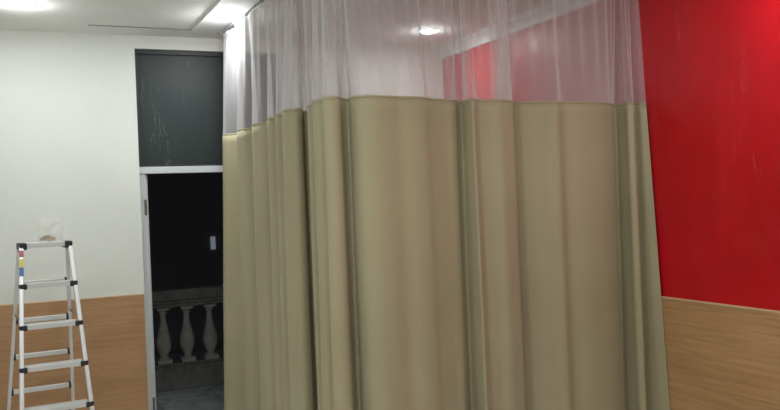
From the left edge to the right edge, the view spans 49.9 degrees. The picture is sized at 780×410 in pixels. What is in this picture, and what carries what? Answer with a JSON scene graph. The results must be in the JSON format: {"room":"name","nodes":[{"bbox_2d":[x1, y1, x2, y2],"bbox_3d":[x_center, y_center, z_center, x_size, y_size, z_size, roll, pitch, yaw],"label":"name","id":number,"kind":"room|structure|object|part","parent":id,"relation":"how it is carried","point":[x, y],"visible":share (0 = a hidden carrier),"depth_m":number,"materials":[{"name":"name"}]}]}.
{"room":"hospital room","nodes":[
{"label":"hospital room","id":0,"kind":"room"},
{"bbox_2d":[156,384,223,409],"bbox_3d":[-1.710,1.688,6.986,4.400,0.088,1.741,-2,0,-24],"label":"floor","id":1,"kind":"structure","parent":0,"point":[211,397],"depth_m":7.11,"materials":[{"name":"stone"}]},
{"bbox_2d":[152,284,223,391],"bbox_3d":[-1.980,1.204,7.551,4.380,0.895,0.220,-2,0,-24],"label":"balustrade","id":2,"kind":"object","parent":1,"relation":"on","point":[190,371],"visible":0.15,"depth_m":7.55,"materials":[{"name":"stone"}]},
{"bbox_3d":[-1.995,0.837,7.549,4.380,0.160,0.220,-2,0,-24],"label":"handrail","id":3,"kind":"part","parent":2,"relation":"part of","materials":[{"name":"stone"}]},
{"bbox_2d":[0,30,443,402],"bbox_3d":[-2.207,0.144,5.752,5.810,3.025,0.150,-2,0,-24],"label":"wall","id":4,"kind":"structure","parent":0,"point":[69,151],"depth_m":5.73,"materials":[{"name":"white paint"}]},
{"bbox_2d":[0,294,143,305],"bbox_3d":[-3.265,0.688,5.187,3.379,0.008,0.014,-2,0,-24],"label":"trim","id":5,"kind":"structure","parent":4,"relation":"attached to","point":[131,294],"depth_m":5.70,"materials":[{"name":"beige wood"}]},
{"bbox_2d":[0,295,148,409],"bbox_3d":[-3.245,1.196,5.191,3.379,1.010,0.012,-2,0,-24],"label":"wainscoting","id":6,"kind":"structure","parent":4,"relation":"attached to","point":[114,327],"depth_m":5.72,"materials":[{"name":"brown wood"}]},
{"bbox_2d":[139,166,222,409],"bbox_3d":[-1.264,0.666,6.145,1.045,1.905,0.072,-2,0,-24],"label":"door","id":7,"kind":"structure","parent":4,"relation":"in","point":[172,169],"depth_m":5.92,"materials":[{"name":"metal"},{"name":"white-grey painted aluminium"}]},
{"bbox_2d":[134,49,279,166],"bbox_3d":[-1.317,-0.701,6.139,1.045,0.830,0.050,-2,0,-24],"label":"window","id":8,"kind":"structure","parent":4,"relation":"in","point":[179,94],"depth_m":6.06,"materials":[{"name":"black glass"}]},
{"bbox_2d":[0,0,551,47],"bbox_3d":[-0.517,-1.314,1.799,5.810,0.202,8.479,-2,0,-24],"label":"ceiling","id":9,"kind":"structure","parent":0,"point":[67,16],"depth_m":5.44,"materials":[{"name":"paint"}]},
{"bbox_2d":[4,0,37,7],"bbox_3d":[-2.136,-1.155,4.865,0.180,0.019,0.180,-2,0,-24],"label":"recessed light","id":10,"kind":"object","parent":9,"relation":"in","point":[16,3],"visible":1,"depth_m":4.83,"materials":[{"name":"white plastic"}]},
{"bbox_2d":[88,25,190,29],"bbox_3d":[-1.668,-1.188,5.610,0.661,0.003,0.022,-2,0,-24],"label":"trim","id":11,"kind":"structure","parent":9,"relation":"attached to","point":[88,25],"depth_m":5.61,"materials":[{"name":"grey"}]},
{"bbox_2d":[191,0,222,31],"bbox_3d":[0.302,-1.240,2.000,0.014,0.016,8.185,-2,0,-24],"label":"trim","id":12,"kind":"structure","parent":9,"relation":"attached to","point":[218,2],"depth_m":5.28,"materials":[{"name":"paint"}]},
{"bbox_2d":[213,12,239,18],"bbox_3d":[-1.040,-1.203,5.362,0.180,0.019,0.180,-2,0,-24],"label":"recessed light","id":13,"kind":"object","parent":9,"relation":"in","point":[223,15],"visible":0.97,"depth_m":5.33,"materials":[{"name":"white plastic"}]},
{"bbox_2d":[221,0,261,34],"bbox_3d":[0.097,-1.244,5.264,1.865,0.026,2.102,-2,0,-24],"label":"track","id":14,"kind":"object","parent":9,"relation":"attached to","point":[254,4],"visible":0.86,"depth_m":5.31,"materials":[{"name":"grey metal"}]},
{"bbox_2d":[222,0,524,409],"bbox_3d":[-0.237,0.169,4.963,1.133,2.770,2.236,-2,0,-24],"label":"curtain","id":15,"kind":"object","parent":14,"relation":"hanging from","point":[371,242],"visible":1,"depth_m":4.17,"materials":[{"name":"beige fabric"}]},
{"bbox_3d":[-0.265,-0.852,4.991,1.075,0.699,2.178,-2,0,-24],"label":"net panel","id":16,"kind":"part","parent":15,"relation":"part of","materials":[{"name":"white fabric"}]},
{"bbox_2d":[496,0,669,409],"bbox_3d":[1.016,0.122,4.555,0.920,2.770,0.256,-2,0,-13],"label":"curtain","id":17,"kind":"object","parent":14,"relation":"hanging from","point":[593,337],"visible":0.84,"depth_m":4.51,"materials":[{"name":"beige fabric"}]},
{"bbox_3d":[0.968,-0.897,4.534,0.884,0.699,0.133,-2,0,-21],"label":"net panel","id":18,"kind":"part","parent":17,"relation":"part of","materials":[{"name":"white fabric"}]},
{"bbox_3d":[1.030,0.482,4.565,0.922,2.050,0.252,-2,0,-12],"label":"fabric panel","id":19,"kind":"part","parent":17,"relation":"part of","materials":[{"name":"beige fabric"}]},
{"bbox_2d":[417,28,440,33],"bbox_3d":[0.284,-1.258,6.100,0.180,0.019,0.180,-2,0,-24],"label":"recessed light","id":20,"kind":"object","parent":9,"relation":"in","point":[426,30],"visible":0.55,"depth_m":6.06,"materials":[{"name":"white plastic"}]},
{"bbox_2d":[443,0,779,310],"bbox_3d":[2.231,-0.016,3.080,0.150,3.025,8.629,-2,0,-24],"label":"wall","id":21,"kind":"structure","parent":0,"point":[708,71],"depth_m":4.32,"materials":[{"name":"red paint"}]},
{"bbox_2d":[437,0,601,58],"bbox_3d":[2.114,-1.279,2.962,0.064,0.086,8.479,-2,0,-24],"label":"trim","id":22,"kind":"structure","parent":21,"relation":"attached to","point":[520,22],"depth_m":5.72,"materials":[{"name":"paint"}]},
{"bbox_2d":[661,296,779,312],"bbox_3d":[2.205,0.485,2.980,0.015,0.008,8.477,-2,0,-24],"label":"trim","id":23,"kind":"structure","parent":21,"relation":"attached to","point":[704,302],"depth_m":4.19,"materials":[{"name":"beige wood"}]},
{"bbox_2d":[662,298,779,409],"bbox_3d":[2.227,0.993,2.983,0.012,1.010,8.477,-2,0,-24],"label":"wainscoting","id":24,"kind":"structure","parent":21,"relation":"attached to","point":[718,357],"depth_m":4.22,"materials":[{"name":"brown wood"}]},
{"bbox_3d":[-0.410,1.668,1.837,6.010,0.120,8.729,-2,0,-24],"label":"floor","id":25,"kind":"structure","parent":0,"visible":0},
{"bbox_2d":[7,240,94,409],"bbox_3d":[-2.070,0.938,5.057,0.450,1.438,0.970,-2,0,-30],"label":"step ladder","id":26,"kind":"object","parent":25,"relation":"on","point":[23,285],"visible":1,"depth_m":4.88,"materials":[{"name":"silver metal"}]},
{"bbox_3d":[-2.320,0.960,5.146,0.022,1.379,0.557,-2,0,-38],"label":"rail","id":27,"kind":"part","parent":26,"relation":"part of","materials":[{"name":"silver metal"}]},
{"bbox_3d":[-2.062,0.937,4.696,0.031,1.408,0.335,-2,0,-15],"label":"rail","id":28,"kind":"part","parent":26,"relation":"part of","materials":[{"name":"silver metal"}]},
{"bbox_3d":[-2.020,0.947,5.318,0.022,1.379,0.557,-2,0,-22],"label":"rail","id":29,"kind":"part","parent":26,"relation":"part of","materials":[{"name":"silver metal"}]},
{"bbox_3d":[-1.763,0.924,4.867,0.335,1.408,0.031,-2,0,45],"label":"rail","id":30,"kind":"part","parent":26,"relation":"part of","materials":[{"name":"silver metal"}]},
{"bbox_3d":[-2.006,0.140,4.951,0.138,0.146,0.080,-2,0,-30],"label":"plastic bag","id":31,"kind":"object","parent":26,"relation":"on","visible":0},
{"bbox_2d":[40,235,55,240],"bbox_3d":[-2.015,0.194,4.946,0.088,0.040,0.037,-2,0,-30],"label":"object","id":32,"kind":"object","parent":31,"relation":"in","point":[48,237],"visible":1,"depth_m":4.94,"materials":[{"name":"brown"}]},
{"label":"outside","id":33,"kind":"structure","parent":0,"visible":0},
{"bbox_2d":[145,172,223,362],"bbox_3d":[-3.010,-0.368,16.650,18.000,12.000,4.120,-2,0,-24],"label":"night sky","id":34,"kind":"structure","parent":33,"point":[185,210],"depth_m":14.31,"materials":[{"name":"grey"}]}
]}

